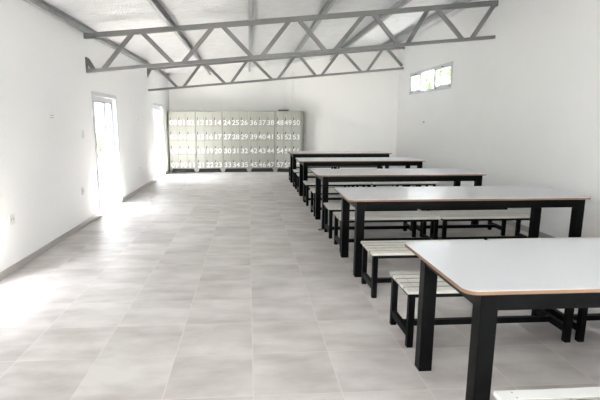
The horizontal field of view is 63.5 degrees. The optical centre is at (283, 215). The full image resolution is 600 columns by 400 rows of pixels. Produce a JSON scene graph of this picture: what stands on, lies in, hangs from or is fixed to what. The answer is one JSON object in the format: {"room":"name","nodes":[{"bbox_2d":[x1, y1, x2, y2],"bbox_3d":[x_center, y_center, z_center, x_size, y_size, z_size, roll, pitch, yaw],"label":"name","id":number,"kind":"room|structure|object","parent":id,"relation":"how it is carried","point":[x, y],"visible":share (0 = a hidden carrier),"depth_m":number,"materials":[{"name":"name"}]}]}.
{"room":"eatery","nodes":[
{"label":"eatery","id":0,"kind":"room"},
{"bbox_2d":[0,0,169,271],"bbox_3d":[-2.873,-1.033,5.645,0.150,2.861,18.950,-1,11,-4],"label":"wall","id":1,"kind":"structure","parent":0,"point":[46,163],"depth_m":5.99,"materials":[{"name":"paint"}]},
{"bbox_2d":[8,213,14,225],"bbox_3d":[-2.726,0.039,4.869,0.011,0.105,0.105,-1,11,-4],"label":"wall outlet","id":2,"kind":"object","parent":1,"relation":"attached to","point":[11,217],"visible":1,"depth_m":4.85,"materials":[{"name":"white plastic"}]},
{"bbox_2d":[49,113,54,118],"bbox_3d":[-2.816,-1.210,5.901,0.003,0.070,0.170,-1,11,-4],"label":"wall label","id":3,"kind":"object","parent":1,"relation":"attached to","point":[51,115],"visible":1,"depth_m":5.89,"materials":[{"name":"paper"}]},
{"bbox_2d":[0,169,169,280],"bbox_3d":[-2.794,0.334,5.917,0.012,0.075,18.650,-1,11,-4],"label":"baseboard","id":4,"kind":"structure","parent":1,"relation":"attached to","point":[37,253],"depth_m":5.91,"materials":[{"name":"tile"}]},
{"bbox_2d":[23,0,169,77],"bbox_3d":[-2.762,-2.390,5.394,0.050,0.101,18.620,-1,11,-4],"label":"roof beam","id":5,"kind":"structure","parent":1,"relation":"attached to","point":[42,5],"depth_m":6.66,"materials":[{"name":"grey metal"}]},
{"bbox_2d":[91,91,122,215],"bbox_3d":[-3.027,-1.077,8.255,0.122,1.950,1.400,-1,11,-4],"label":"door","id":6,"kind":"structure","parent":1,"relation":"in","point":[102,98],"depth_m":8.35,"materials":[{"name":"white glass"}]},
{"bbox_2d":[152,103,165,179],"bbox_3d":[-3.364,-1.996,12.975,0.122,1.950,1.400,-1,11,-4],"label":"door","id":7,"kind":"structure","parent":1,"relation":"in","point":[157,108],"depth_m":13.17,"materials":[{"name":"white metal"}]},
{"bbox_2d":[147,46,404,90],"bbox_3d":[-0.132,-3.564,11.712,6.207,1.113,0.070,-1,11,-4],"label":"roof truss","id":8,"kind":"object","parent":1,"relation":"attached to","point":[380,50],"visible":0.92,"depth_m":11.69,"materials":[{"name":"grey metal"}]},
{"bbox_2d":[83,0,498,72],"bbox_3d":[0.181,-2.703,7.297,6.211,1.114,0.070,-1,11,-4],"label":"roof truss","id":9,"kind":"object","parent":1,"relation":"attached to","point":[130,33],"visible":1,"depth_m":7.27,"materials":[{"name":"grey metal"}]},
{"bbox_2d":[147,0,210,74],"bbox_3d":[-1.539,-2.513,5.457,0.050,0.101,18.620,-1,11,-4],"label":"roof beam","id":10,"kind":"structure","parent":9,"relation":"on","point":[155,4],"depth_m":7.11,"materials":[{"name":"grey metal"}]},
{"bbox_2d":[249,0,252,70],"bbox_3d":[-0.367,-2.631,5.518,0.050,0.101,18.620,-1,11,-4],"label":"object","id":11,"kind":"structure","parent":9,"relation":"on","point":[250,1],"depth_m":7.77,"materials":[{"name":"grey metal"}]},
{"bbox_2d":[286,0,335,64],"bbox_3d":[0.750,-2.731,5.510,0.050,0.101,18.488,-1,11,-4],"label":"roof beam","id":12,"kind":"structure","parent":9,"relation":"on","point":[329,3],"depth_m":8.29,"materials":[{"name":"grey metal"}]},
{"bbox_2d":[329,0,411,59],"bbox_3d":[1.927,-2.738,5.019,0.050,0.101,17.365,-1,11,-4],"label":"roof beam","id":13,"kind":"structure","parent":9,"relation":"on","point":[401,3],"depth_m":9.05,"materials":[{"name":"grey metal"}]},
{"bbox_2d":[375,0,471,51],"bbox_3d":[2.981,-2.741,4.558,0.050,0.101,16.316,-1,11,-4],"label":"roof beam","id":14,"kind":"structure","parent":9,"relation":"on","point":[435,16],"depth_m":9.04,"materials":[{"name":"grey metal"}]},
{"bbox_2d":[401,0,483,42],"bbox_3d":[0.303,-2.785,5.530,6.515,0.629,18.950,-1,11,-4],"label":"trim","id":15,"kind":"structure","parent":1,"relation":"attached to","point":[482,0],"depth_m":9.71,"materials":[{"name":"paint"}]},
{"bbox_2d":[168,65,285,166],"bbox_3d":[-1.688,-3.031,14.940,3.541,3.234,0.150,-1,11,-4],"label":"wall","id":16,"kind":"structure","parent":0,"point":[265,95],"depth_m":14.72,"materials":[{"name":"paint"}]},
{"bbox_2d":[44,0,481,74],"bbox_3d":[0.303,-2.773,5.543,6.255,0.597,18.670,-1,11,-4],"label":"ceiling","id":17,"kind":"structure","parent":0,"point":[99,15],"depth_m":8.34,"materials":[{"name":"metal"}]},
{"bbox_2d":[0,170,599,399],"bbox_3d":[0.300,0.391,6.149,6.515,0.120,18.950,-1,11,-4],"label":"floor","id":18,"kind":"structure","parent":0,"point":[196,285],"depth_m":3.81,"materials":[{"name":"tile"}]},
{"bbox_2d":[168,111,196,172],"bbox_3d":[-2.970,-2.192,14.398,0.776,1.790,0.354,-1,11,-4],"label":"locker","id":19,"kind":"object","parent":18,"relation":"on","point":[181,124],"visible":0.99,"depth_m":14.23,"materials":[{"name":"metal"}]},
{"bbox_2d":[195,111,222,171],"bbox_3d":[-2.192,-2.201,14.451,0.776,1.790,0.354,-1,11,-4],"label":"locker","id":20,"kind":"object","parent":18,"relation":"on","point":[208,124],"visible":1,"depth_m":14.29,"materials":[{"name":"metal"}]},
{"bbox_2d":[222,111,248,171],"bbox_3d":[-1.415,-2.211,14.505,0.776,1.790,0.354,-1,11,-4],"label":"locker","id":21,"kind":"object","parent":18,"relation":"on","point":[235,124],"visible":1,"depth_m":14.34,"materials":[{"name":"metal"}]},
{"bbox_2d":[249,111,274,171],"bbox_3d":[-0.638,-2.220,14.558,0.776,1.790,0.354,-1,11,-4],"label":"locker","id":22,"kind":"object","parent":18,"relation":"on","point":[261,123],"visible":1,"depth_m":14.40,"materials":[{"name":"metal"}]},
{"bbox_2d":[275,111,303,171],"bbox_3d":[0.195,-2.200,14.461,0.776,1.790,0.354,4,12,18],"label":"locker","id":23,"kind":"object","parent":18,"relation":"on","point":[289,125],"visible":0.82,"depth_m":14.28,"materials":[{"name":"metal"}]},
{"bbox_2d":[288,164,335,179],"bbox_3d":[0.738,-1.095,12.408,1.197,0.406,0.440,-1,11,-4],"label":"slatted bench","id":24,"kind":"object","parent":18,"relation":"on","point":[297,165],"visible":0.23,"depth_m":12.19,"materials":[{"name":"black paint"}]},
{"bbox_2d":[293,169,345,188],"bbox_3d":[0.832,-0.840,11.099,1.197,0.406,0.440,-1,11,-4],"label":"slatted bench","id":25,"kind":"object","parent":18,"relation":"on","point":[295,171],"visible":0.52,"depth_m":10.96,"materials":[{"name":"black paint"}]},
{"bbox_2d":[310,188,339,216],"bbox_3d":[1.054,-0.228,7.958,1.197,0.406,0.440,-1,11,-4],"label":"slatted bench","id":26,"kind":"object","parent":18,"relation":"on","point":[331,191],"visible":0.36,"depth_m":7.81,"materials":[{"name":"black paint"}]},
{"bbox_2d":[296,173,353,191],"bbox_3d":[0.891,-0.685,10.304,1.197,0.406,0.440,-1,11,-4],"label":"slatted bench","id":27,"kind":"object","parent":18,"relation":"on","point":[310,175],"visible":0.23,"depth_m":10.34,"materials":[{"name":"black paint"}]},
{"bbox_2d":[303,181,370,205],"bbox_3d":[0.980,-0.420,8.941,1.197,0.406,0.440,-1,11,-4],"label":"slatted bench","id":28,"kind":"object","parent":18,"relation":"on","point":[307,184],"visible":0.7,"depth_m":8.73,"materials":[{"name":"black paint"}]},
{"bbox_2d":[287,151,391,182],"bbox_3d":[1.334,-1.160,11.800,2.425,0.768,0.905,-1,11,-4],"label":"dining table","id":29,"kind":"object","parent":18,"relation":"on","point":[293,154],"visible":0.87,"depth_m":11.35,"materials":[{"name":"black paint"}]},
{"bbox_2d":[336,166,382,168],"bbox_3d":[1.946,-1.110,12.491,1.197,0.406,0.440,-1,11,-4],"label":"slatted bench","id":30,"kind":"object","parent":18,"relation":"on","point":[339,167],"visible":0.08,"depth_m":12.25,"materials":[{"name":"black paint"}]},
{"bbox_2d":[295,157,425,201],"bbox_3d":[1.488,-0.739,9.636,2.425,0.768,0.905,-1,11,-4],"label":"dining table","id":31,"kind":"object","parent":18,"relation":"on","point":[407,162],"visible":0.88,"depth_m":9.21,"materials":[{"name":"black paint"}]},
{"bbox_2d":[324,202,416,238],"bbox_3d":[1.160,0.055,6.505,1.197,0.406,0.440,-1,11,-4],"label":"slatted bench","id":32,"kind":"object","parent":18,"relation":"on","point":[332,207],"visible":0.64,"depth_m":6.41,"materials":[{"name":"black paint"}]},
{"bbox_2d":[333,211,440,251],"bbox_3d":[1.224,0.186,5.833,1.197,0.406,0.440,-1,11,-4],"label":"slatted bench","id":33,"kind":"object","parent":18,"relation":"on","point":[424,217],"visible":0.73,"depth_m":5.74,"materials":[{"name":"black paint"}]},
{"bbox_2d":[310,168,486,228],"bbox_3d":[1.657,-0.279,7.276,2.425,0.768,0.905,-1,11,-4],"label":"dining table","id":34,"kind":"object","parent":18,"relation":"on","point":[457,175],"visible":0.86,"depth_m":6.84,"materials":[{"name":"white laminate"}]},
{"bbox_2d":[369,181,436,186],"bbox_3d":[2.199,-0.434,9.024,1.197,0.406,0.440,-1,11,-4],"label":"slatted bench","id":35,"kind":"object","parent":18,"relation":"on","point":[414,183],"visible":0.45,"depth_m":8.81,"materials":[{"name":"black paint"}]},
{"bbox_2d":[361,239,483,297],"bbox_3d":[1.329,0.469,4.381,1.197,0.406,0.440,-1,11,-4],"label":"slatted bench","id":36,"kind":"object","parent":18,"relation":"on","point":[387,249],"visible":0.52,"depth_m":4.28,"materials":[{"name":"black paint"}]},
{"bbox_2d":[411,208,507,236],"bbox_3d":[2.375,0.040,6.587,1.197,0.406,0.440,-1,11,-4],"label":"slatted bench","id":37,"kind":"object","parent":18,"relation":"on","point":[490,225],"visible":0.2,"depth_m":6.51,"materials":[{"name":"black paint"}]},
{"bbox_2d":[334,186,590,276],"bbox_3d":[1.806,0.129,5.181,2.425,0.768,0.905,-1,11,-4],"label":"dining table","id":38,"kind":"object","parent":18,"relation":"on","point":[536,198],"visible":0.91,"depth_m":4.80,"materials":[{"name":"white laminate"}]},
{"bbox_2d":[389,271,574,347],"bbox_3d":[1.396,0.646,3.469,1.197,0.406,0.440,-1,11,-4],"label":"slatted bench","id":39,"kind":"object","parent":18,"relation":"on","point":[408,281],"visible":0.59,"depth_m":3.42,"materials":[{"name":"black paint"}]},
{"bbox_2d":[430,210,541,239],"bbox_3d":[2.438,0.170,5.920,1.197,0.406,0.440,-1,11,-4],"label":"slatted bench","id":40,"kind":"object","parent":18,"relation":"on","point":[446,215],"visible":0.62,"depth_m":5.86,"materials":[{"name":"black paint"}]},
{"bbox_2d":[405,238,599,399],"bbox_3d":[1.981,0.609,2.718,2.425,0.768,0.905,-1,11,-4],"label":"dining table","id":41,"kind":"object","parent":18,"relation":"on","point":[527,274],"visible":1,"depth_m":2.42,"materials":[{"name":"white laminate"}]},
{"bbox_2d":[487,237,599,239],"bbox_3d":[2.544,0.453,4.469,1.197,0.406,0.440,-1,11,-4],"label":"slatted bench","id":42,"kind":"object","parent":18,"relation":"on","point":[568,237],"visible":0.08,"depth_m":4.62,"materials":[{"name":"black paint"}]},
{"bbox_2d":[493,387,599,399],"bbox_3d":[1.478,0.958,1.870,1.195,0.406,0.440,-1,11,-4],"label":"slatted bench","id":43,"kind":"object","parent":18,"relation":"on","point":[584,393],"visible":1,"depth_m":1.98,"materials":[{"name":"black paint"}]},
{"bbox_2d":[544,308,599,341],"bbox_3d":[2.605,0.631,3.554,1.197,0.406,0.440,-1,11,-4],"label":"slatted bench","id":44,"kind":"object","parent":18,"relation":"on","point":[580,319],"visible":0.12,"depth_m":3.36,"materials":[{"name":"black paint"}]},
{"bbox_2d":[286,42,400,168],"bbox_3d":[1.565,-2.922,13.766,3.837,3.475,0.152,10,15,41],"label":"wall","id":45,"kind":"structure","parent":0,"point":[357,111],"depth_m":13.39,"materials":[{"name":"paint"}]},
{"bbox_2d":[285,72,292,109],"bbox_3d":[0.187,-2.878,14.909,0.300,2.950,0.025,10,15,41],"label":"column","id":46,"kind":"structure","parent":45,"relation":"attached to","point":[288,82],"depth_m":14.73,"materials":[{"name":"paint"}]},
{"bbox_2d":[395,0,599,237],"bbox_3d":[3.578,-1.109,4.609,0.150,3.420,16.050,-1,11,-4],"label":"wall","id":47,"kind":"structure","parent":0,"point":[521,107],"depth_m":6.85,"materials":[{"name":"paint"}]},
{"bbox_2d":[409,61,452,94],"bbox_3d":[3.108,-2.873,10.268,0.106,0.490,2.430,-1,11,-4],"label":"window","id":48,"kind":"structure","parent":47,"relation":"in","point":[436,69],"depth_m":10.03,"materials":[{"name":"white metal"}]},
{"bbox_2d":[412,186,555,237],"bbox_3d":[3.490,0.520,4.997,0.012,0.075,15.900,-1,11,-4],"label":"baseboard","id":49,"kind":"structure","parent":47,"relation":"attached to","point":[511,223],"depth_m":6.71,"materials":[{"name":"tile"}]},
{"label":"outside","id":50,"kind":"structure","parent":0,"visible":0},
{"bbox_2d":[98,140,156,205],"bbox_3d":[-0.699,-0.277,10.109,80.000,0.075,100.000,-1,11,-4],"label":"ground","id":51,"kind":"structure","parent":50,"point":[100,160],"depth_m":14.21,"materials":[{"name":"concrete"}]},
{"bbox_2d":[95,114,102,157],"bbox_3d":[-8.139,-3.489,21.503,0.575,2.050,1.048,-1,11,-4],"label":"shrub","id":52,"kind":"object","parent":51,"relation":"on","point":[98,125],"visible":0.53,"depth_m":21.34,"materials":[{"name":"green plant"}]},
{"bbox_2d":[94,103,155,149],"bbox_3d":[-10.521,-6.246,33.779,0.200,2.575,54.000,-1,11,-4],"label":"wall","id":53,"kind":"structure","parent":51,"relation":"on","point":[96,105],"depth_m":27.50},
{"bbox_2d":[416,67,450,89],"bbox_3d":[8.090,-5.871,24.133,3.317,5.565,4.193,-1,11,-4],"label":"tree","id":54,"kind":"object","parent":51,"relation":"on","point":[444,74],"visible":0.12,"depth_m":22.78,"materials":[{"name":"green plant"}]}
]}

